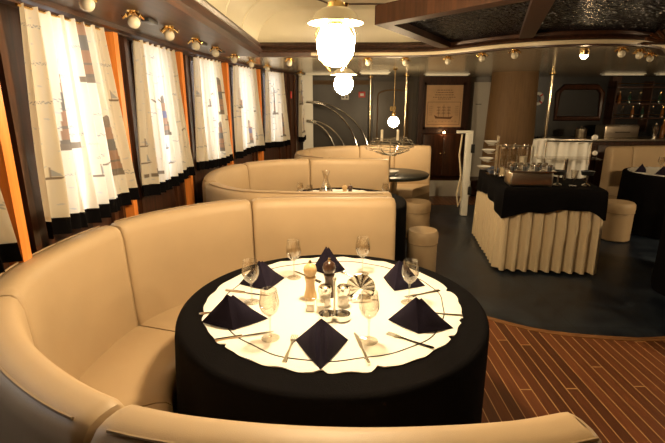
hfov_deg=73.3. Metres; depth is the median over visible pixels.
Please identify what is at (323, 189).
topper
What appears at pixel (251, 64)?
globe light
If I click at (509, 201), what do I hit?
tablecloth
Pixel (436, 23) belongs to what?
ceiling canopy
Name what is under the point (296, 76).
window
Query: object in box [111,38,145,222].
trim
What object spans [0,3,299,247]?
wall
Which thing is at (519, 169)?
tray
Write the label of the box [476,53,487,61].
globe light
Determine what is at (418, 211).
round stool
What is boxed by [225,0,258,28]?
trim
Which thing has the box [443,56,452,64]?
globe light
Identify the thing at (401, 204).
tablecloth
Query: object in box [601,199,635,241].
round stool
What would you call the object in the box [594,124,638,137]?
steel warmer
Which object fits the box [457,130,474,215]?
gate
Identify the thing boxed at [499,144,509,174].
glass cylinder
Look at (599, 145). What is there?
bar cabinet
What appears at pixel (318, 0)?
trim
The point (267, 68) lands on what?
globe light
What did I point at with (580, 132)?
urn
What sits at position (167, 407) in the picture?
seat cushion
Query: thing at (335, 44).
pendant lamp
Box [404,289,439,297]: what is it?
fork
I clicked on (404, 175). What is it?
round table
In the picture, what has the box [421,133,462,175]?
lower cabinet
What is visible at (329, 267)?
pepper mill
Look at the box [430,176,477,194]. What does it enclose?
step
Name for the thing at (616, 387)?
floor
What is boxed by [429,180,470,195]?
trim
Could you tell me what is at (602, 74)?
diffuser
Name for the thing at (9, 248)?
curtain
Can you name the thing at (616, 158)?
banquette
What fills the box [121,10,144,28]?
globe light
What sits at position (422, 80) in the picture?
trim
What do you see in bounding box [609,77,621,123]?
trim
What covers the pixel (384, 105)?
door
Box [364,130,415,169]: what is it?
centrepiece
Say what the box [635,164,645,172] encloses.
folded napkin
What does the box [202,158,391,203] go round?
banquette
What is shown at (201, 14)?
trim
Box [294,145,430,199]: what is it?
banquette
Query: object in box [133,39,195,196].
curtain
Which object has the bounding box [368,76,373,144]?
brass pole
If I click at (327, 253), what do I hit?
folded napkin
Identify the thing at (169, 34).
globe light
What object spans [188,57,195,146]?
window
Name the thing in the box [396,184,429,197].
seat cushion
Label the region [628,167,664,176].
topper
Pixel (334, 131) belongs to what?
arc
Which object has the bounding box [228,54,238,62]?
globe light
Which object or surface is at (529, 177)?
box
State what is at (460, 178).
rope
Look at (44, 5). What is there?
trim
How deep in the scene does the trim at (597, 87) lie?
7.89 m
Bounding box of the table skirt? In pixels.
[472,190,602,274]
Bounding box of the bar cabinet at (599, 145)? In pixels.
[538,136,664,186]
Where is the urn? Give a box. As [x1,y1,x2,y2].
[574,126,586,137]
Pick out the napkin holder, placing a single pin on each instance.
(362, 281)
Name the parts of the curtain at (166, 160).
rod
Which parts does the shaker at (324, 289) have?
lid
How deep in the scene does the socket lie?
1.67 m
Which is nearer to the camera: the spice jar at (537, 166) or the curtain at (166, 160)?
the curtain at (166, 160)
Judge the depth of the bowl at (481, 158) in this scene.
4.81 m
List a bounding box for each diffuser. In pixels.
[361,73,388,74]
[602,74,643,75]
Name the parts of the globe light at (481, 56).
globe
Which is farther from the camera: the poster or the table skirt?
the poster
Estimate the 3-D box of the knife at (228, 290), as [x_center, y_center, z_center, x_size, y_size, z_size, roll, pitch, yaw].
[-0.399,0.332,2.088,0.222,0.007,0.016,4,16,16]
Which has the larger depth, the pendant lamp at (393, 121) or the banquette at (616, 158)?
the banquette at (616, 158)
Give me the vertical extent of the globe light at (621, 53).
0.076 m
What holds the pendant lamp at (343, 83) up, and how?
hanging from the ceiling at (298, 2)
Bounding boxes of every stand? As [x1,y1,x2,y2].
[318,277,349,322]
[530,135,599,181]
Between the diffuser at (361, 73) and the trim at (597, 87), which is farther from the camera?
the trim at (597, 87)
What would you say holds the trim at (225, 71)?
attached to the wall at (10, 15)
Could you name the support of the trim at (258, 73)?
attached to the wall at (10, 15)
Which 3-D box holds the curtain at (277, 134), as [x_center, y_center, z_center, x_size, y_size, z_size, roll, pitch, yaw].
[-0.740,-1.494,6.003,0.093,0.990,0.761,5,16,17]
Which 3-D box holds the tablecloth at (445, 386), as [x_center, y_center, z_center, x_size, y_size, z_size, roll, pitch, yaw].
[-0.001,0.721,2.107,1.390,0.743,1.390,0,15,0]
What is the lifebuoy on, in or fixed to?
attached to the wall at (357, 108)
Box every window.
[129,41,135,98]
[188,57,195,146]
[229,65,235,152]
[261,71,265,140]
[296,76,298,137]
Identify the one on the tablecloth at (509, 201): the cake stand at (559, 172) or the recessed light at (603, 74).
the cake stand at (559, 172)
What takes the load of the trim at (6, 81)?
attached to the wall at (10, 15)
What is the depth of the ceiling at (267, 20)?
4.06 m
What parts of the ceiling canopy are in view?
frame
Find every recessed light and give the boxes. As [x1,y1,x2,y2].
[306,73,331,74]
[360,72,389,74]
[424,74,468,75]
[602,73,646,75]
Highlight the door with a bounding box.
[372,82,413,146]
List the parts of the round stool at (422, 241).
seat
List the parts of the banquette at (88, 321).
backrest, backrest, backrest, backrest, backrest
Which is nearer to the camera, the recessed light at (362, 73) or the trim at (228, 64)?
the trim at (228, 64)
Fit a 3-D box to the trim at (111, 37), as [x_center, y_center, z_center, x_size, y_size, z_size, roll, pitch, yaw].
[-1.262,-0.124,2.774,0.075,1.950,0.052,0,15,0]
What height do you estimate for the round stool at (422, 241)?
0.455 m
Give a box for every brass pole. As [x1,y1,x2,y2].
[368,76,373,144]
[403,75,409,144]
[543,73,556,137]
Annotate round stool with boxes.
[406,198,430,238]
[406,226,438,271]
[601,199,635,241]
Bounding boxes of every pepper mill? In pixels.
[303,260,316,300]
[323,258,335,297]
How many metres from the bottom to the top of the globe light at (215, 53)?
0.076 m
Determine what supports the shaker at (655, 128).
on the countertop
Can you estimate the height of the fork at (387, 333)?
0.004 m
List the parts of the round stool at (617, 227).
seat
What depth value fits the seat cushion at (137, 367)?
2.02 m
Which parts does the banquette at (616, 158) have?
backrest, backrest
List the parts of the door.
arched moulding, plate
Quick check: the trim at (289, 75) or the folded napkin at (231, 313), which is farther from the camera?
the trim at (289, 75)
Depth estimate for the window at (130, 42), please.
2.88 m
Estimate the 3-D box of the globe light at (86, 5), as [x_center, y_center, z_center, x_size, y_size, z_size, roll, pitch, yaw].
[-0.915,-0.826,1.672,0.098,0.076,0.103,0,15,0]
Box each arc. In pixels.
[306,102,357,145]
[306,119,344,145]
[306,121,334,145]
[308,101,367,144]
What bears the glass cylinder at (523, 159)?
on the tablecloth at (509, 201)
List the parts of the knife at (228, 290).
handle, blade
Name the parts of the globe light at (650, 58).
globe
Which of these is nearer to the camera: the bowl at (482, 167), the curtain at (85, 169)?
the curtain at (85, 169)
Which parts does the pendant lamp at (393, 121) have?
bulb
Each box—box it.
[341,95,348,99]
[503,167,556,186]
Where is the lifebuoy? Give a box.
[537,92,543,104]
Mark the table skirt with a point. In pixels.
(567, 241)
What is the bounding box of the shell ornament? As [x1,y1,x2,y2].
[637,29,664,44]
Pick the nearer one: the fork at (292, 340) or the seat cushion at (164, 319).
the fork at (292, 340)
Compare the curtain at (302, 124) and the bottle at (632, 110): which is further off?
the bottle at (632, 110)
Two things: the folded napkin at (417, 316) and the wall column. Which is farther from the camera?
the wall column
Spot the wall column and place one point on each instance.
(511, 113)
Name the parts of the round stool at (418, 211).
seat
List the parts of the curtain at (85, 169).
rod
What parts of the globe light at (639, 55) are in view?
globe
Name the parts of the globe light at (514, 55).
globe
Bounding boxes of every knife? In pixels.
[215,331,273,341]
[225,289,268,295]
[294,271,321,282]
[354,332,370,364]
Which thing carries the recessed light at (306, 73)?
in the ceiling at (563, 61)
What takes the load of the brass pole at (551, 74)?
on the floor
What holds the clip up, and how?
attached to the ceiling at (563, 61)
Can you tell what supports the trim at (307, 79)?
attached to the wall at (10, 15)
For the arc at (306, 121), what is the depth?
7.04 m
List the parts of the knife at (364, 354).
blade, handle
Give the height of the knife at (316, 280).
0.007 m
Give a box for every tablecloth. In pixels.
[175,254,488,426]
[298,187,406,262]
[476,169,608,220]
[617,167,664,238]
[651,216,664,295]
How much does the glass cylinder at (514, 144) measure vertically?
0.350 m
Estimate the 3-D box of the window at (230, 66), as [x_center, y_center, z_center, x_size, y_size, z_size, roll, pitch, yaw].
[-1.097,-1.288,5.149,0.101,0.935,0.453,3,15,10]
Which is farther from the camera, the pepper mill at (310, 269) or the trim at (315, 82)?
the trim at (315, 82)
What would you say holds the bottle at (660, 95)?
on the shelves at (650, 91)
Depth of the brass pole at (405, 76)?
7.34 m
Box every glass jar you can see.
[307,301,313,310]
[317,303,323,312]
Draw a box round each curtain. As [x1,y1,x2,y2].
[0,190,22,272]
[15,3,139,238]
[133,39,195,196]
[193,56,233,170]
[233,65,265,158]
[265,70,290,147]
[299,75,305,141]
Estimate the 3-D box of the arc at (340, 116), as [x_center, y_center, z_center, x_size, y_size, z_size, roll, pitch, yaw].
[0.011,-1.098,7.193,0.842,1.605,0.024,0,15,0]
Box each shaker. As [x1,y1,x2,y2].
[318,283,331,306]
[337,283,349,306]
[651,123,658,137]
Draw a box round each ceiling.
[47,0,664,76]
[206,0,420,41]
[295,0,395,5]
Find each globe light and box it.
[79,0,97,11]
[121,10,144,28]
[160,25,178,40]
[187,38,202,50]
[209,46,222,56]
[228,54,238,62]
[246,60,255,67]
[263,64,271,71]
[285,58,293,65]
[363,57,371,65]
[400,57,409,65]
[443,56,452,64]
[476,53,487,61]
[508,49,520,58]
[579,48,589,58]
[614,47,628,57]
[632,49,647,58]
[644,53,657,61]
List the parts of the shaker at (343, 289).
lid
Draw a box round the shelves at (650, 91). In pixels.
[602,81,664,131]
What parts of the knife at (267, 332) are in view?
handle, blade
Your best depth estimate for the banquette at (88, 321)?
1.99 m
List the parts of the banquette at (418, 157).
backrest, backrest, backrest, backrest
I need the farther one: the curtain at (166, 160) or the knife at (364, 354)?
the curtain at (166, 160)
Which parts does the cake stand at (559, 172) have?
dish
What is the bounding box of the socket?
[327,0,344,24]
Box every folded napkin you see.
[202,294,267,329]
[239,261,283,289]
[296,318,347,368]
[315,247,344,273]
[383,260,424,290]
[388,297,452,333]
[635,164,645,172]
[655,166,664,175]
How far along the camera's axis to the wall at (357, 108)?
7.97 m
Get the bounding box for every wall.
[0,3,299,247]
[313,77,664,147]
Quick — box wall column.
[481,71,538,167]
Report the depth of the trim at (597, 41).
3.54 m
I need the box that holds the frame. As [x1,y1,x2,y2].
[495,144,531,177]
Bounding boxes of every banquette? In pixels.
[0,196,601,442]
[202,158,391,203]
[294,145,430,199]
[599,145,664,198]
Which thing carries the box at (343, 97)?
attached to the wall at (357, 108)
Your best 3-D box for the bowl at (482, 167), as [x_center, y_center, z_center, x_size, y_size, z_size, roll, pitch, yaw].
[1.647,-0.587,4.870,0.150,0.037,0.150,0,15,0]
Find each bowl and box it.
[389,170,398,174]
[477,165,490,169]
[479,157,492,160]
[482,149,495,152]
[484,140,497,144]
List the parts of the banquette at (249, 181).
backrest, backrest, backrest, backrest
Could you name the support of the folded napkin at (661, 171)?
on the topper at (649, 170)
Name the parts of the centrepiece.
stem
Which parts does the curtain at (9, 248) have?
printed panel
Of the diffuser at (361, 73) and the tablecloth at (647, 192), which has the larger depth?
the diffuser at (361, 73)
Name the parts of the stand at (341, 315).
handle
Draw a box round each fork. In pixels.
[282,335,297,362]
[386,332,433,348]
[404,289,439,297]
[436,312,462,315]
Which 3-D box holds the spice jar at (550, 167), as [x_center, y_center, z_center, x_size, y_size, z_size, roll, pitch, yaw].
[2.041,-0.507,4.190,0.044,0.056,0.043,0,15,0]
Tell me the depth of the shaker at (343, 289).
1.94 m
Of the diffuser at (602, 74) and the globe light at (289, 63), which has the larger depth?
the diffuser at (602, 74)
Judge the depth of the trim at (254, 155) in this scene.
5.66 m
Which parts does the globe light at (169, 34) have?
globe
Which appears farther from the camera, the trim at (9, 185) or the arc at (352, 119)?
the arc at (352, 119)
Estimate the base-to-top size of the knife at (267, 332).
0.007 m
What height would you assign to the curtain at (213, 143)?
0.990 m
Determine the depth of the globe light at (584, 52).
3.47 m
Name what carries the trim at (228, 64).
attached to the wall at (10, 15)
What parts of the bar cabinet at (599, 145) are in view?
door, door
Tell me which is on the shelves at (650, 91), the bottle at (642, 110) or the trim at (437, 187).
the bottle at (642, 110)
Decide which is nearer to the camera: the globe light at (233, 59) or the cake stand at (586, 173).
the globe light at (233, 59)
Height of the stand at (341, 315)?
0.187 m
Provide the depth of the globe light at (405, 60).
4.29 m
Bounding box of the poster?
[422,83,465,128]
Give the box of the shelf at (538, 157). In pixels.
[532,156,599,159]
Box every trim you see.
[0,0,304,75]
[0,12,42,271]
[0,86,31,265]
[105,32,138,217]
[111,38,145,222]
[147,0,664,56]
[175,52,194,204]
[219,64,234,167]
[221,63,233,164]
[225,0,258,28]
[252,70,262,160]
[256,69,263,160]
[279,73,296,158]
[303,74,312,149]
[311,39,664,55]
[313,80,368,84]
[318,0,382,4]
[416,77,470,173]
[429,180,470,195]
[487,316,664,340]
[553,84,604,120]
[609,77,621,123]
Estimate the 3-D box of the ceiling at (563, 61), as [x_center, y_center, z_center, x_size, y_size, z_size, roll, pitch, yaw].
[2.454,-1.277,3.099,7.692,0.045,10.050,0,15,0]
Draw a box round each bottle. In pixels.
[630,106,633,117]
[640,106,643,117]
[657,92,661,102]
[659,119,664,137]
[660,106,663,117]
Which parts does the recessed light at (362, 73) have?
frame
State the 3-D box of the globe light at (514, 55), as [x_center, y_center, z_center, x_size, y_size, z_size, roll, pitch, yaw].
[1.473,-1.347,3.599,0.103,0.076,0.098,-12,19,-38]
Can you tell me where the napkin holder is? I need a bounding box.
[347,273,374,301]
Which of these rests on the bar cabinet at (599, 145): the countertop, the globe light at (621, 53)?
the countertop
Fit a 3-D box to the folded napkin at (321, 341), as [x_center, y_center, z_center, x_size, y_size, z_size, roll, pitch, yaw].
[-0.040,0.418,1.579,0.200,0.105,0.216,0,15,0]
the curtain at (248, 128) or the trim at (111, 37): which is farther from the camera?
the curtain at (248, 128)
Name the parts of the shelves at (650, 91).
shelf, shelf, shelf, rail, rail, rail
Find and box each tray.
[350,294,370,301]
[503,167,556,172]
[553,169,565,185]
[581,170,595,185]
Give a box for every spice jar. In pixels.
[535,164,539,170]
[548,164,552,170]
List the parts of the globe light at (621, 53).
globe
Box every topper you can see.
[202,257,462,373]
[313,189,363,190]
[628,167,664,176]
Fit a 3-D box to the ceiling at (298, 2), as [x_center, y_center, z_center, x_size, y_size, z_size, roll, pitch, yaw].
[2.040,-1.154,1.050,4.720,0.061,6.030,0,15,0]
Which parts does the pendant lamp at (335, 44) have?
lamp shade, bulb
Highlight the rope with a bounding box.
[456,134,462,206]
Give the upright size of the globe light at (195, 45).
0.076 m
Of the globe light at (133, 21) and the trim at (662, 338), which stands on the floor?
the trim at (662, 338)
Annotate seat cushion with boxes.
[78,326,176,407]
[141,303,184,331]
[144,403,172,412]
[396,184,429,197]
[608,185,618,195]
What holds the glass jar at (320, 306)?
on the topper at (292, 317)
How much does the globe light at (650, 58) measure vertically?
0.076 m
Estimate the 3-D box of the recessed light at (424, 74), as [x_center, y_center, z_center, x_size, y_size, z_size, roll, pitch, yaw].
[1.775,-2.279,6.946,0.690,0.030,0.120,0,15,0]
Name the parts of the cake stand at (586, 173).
dish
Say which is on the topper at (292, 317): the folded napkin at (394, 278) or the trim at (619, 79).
the folded napkin at (394, 278)
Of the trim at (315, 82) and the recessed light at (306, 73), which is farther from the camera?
the trim at (315, 82)
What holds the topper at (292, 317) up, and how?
on the tablecloth at (445, 386)
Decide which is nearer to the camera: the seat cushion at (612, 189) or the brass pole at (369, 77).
the seat cushion at (612, 189)
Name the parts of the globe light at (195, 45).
globe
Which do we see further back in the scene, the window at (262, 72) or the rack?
the window at (262, 72)
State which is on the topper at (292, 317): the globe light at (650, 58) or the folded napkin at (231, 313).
the folded napkin at (231, 313)
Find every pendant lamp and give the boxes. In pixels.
[308,0,362,71]
[330,2,356,94]
[388,68,398,126]
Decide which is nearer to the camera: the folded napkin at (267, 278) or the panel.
the folded napkin at (267, 278)
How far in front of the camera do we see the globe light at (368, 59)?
4.29 m
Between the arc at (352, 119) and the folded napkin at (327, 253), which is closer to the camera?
the folded napkin at (327, 253)
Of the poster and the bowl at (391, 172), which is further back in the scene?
the poster
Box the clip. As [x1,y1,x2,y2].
[141,17,157,24]
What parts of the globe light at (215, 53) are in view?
globe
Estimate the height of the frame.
0.340 m
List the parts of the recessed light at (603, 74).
frame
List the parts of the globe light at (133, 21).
globe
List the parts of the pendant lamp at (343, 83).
lamp shade, bulb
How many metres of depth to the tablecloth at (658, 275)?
3.90 m
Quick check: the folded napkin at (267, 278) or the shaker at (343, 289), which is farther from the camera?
the folded napkin at (267, 278)
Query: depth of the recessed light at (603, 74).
6.80 m
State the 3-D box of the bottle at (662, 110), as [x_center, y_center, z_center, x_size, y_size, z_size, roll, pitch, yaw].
[5.800,-1.926,7.860,0.056,0.190,0.055,0,15,0]
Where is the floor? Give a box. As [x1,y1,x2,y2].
[405,195,664,442]
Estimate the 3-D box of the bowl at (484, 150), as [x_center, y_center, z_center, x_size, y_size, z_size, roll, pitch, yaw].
[1.682,-0.759,4.818,0.150,0.037,0.150,0,15,0]
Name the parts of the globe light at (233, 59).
globe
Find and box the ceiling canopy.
[375,0,664,47]
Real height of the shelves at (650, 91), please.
0.850 m
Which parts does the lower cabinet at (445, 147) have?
door, door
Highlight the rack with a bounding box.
[485,135,499,175]
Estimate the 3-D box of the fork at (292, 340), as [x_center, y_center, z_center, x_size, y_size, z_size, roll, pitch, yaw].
[-0.155,0.459,1.622,0.025,0.004,0.192,2,15,7]
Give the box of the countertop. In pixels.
[538,136,664,141]
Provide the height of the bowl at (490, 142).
0.037 m
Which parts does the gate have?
rail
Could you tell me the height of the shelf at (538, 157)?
0.008 m
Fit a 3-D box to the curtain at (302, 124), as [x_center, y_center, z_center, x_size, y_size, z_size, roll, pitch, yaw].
[-0.468,-1.730,6.876,0.078,0.990,0.256,2,15,8]
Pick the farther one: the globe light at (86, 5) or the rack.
the rack
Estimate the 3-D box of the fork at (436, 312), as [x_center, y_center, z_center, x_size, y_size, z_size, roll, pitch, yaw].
[0.449,0.387,1.887,0.192,0.004,0.025,3,16,12]
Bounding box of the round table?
[389,168,428,193]
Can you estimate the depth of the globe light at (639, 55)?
3.60 m
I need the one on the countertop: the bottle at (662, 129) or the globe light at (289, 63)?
the bottle at (662, 129)
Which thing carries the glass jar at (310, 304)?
on the topper at (292, 317)
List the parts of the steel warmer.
lid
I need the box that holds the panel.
[470,82,490,176]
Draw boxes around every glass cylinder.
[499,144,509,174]
[509,144,518,166]
[519,144,528,166]

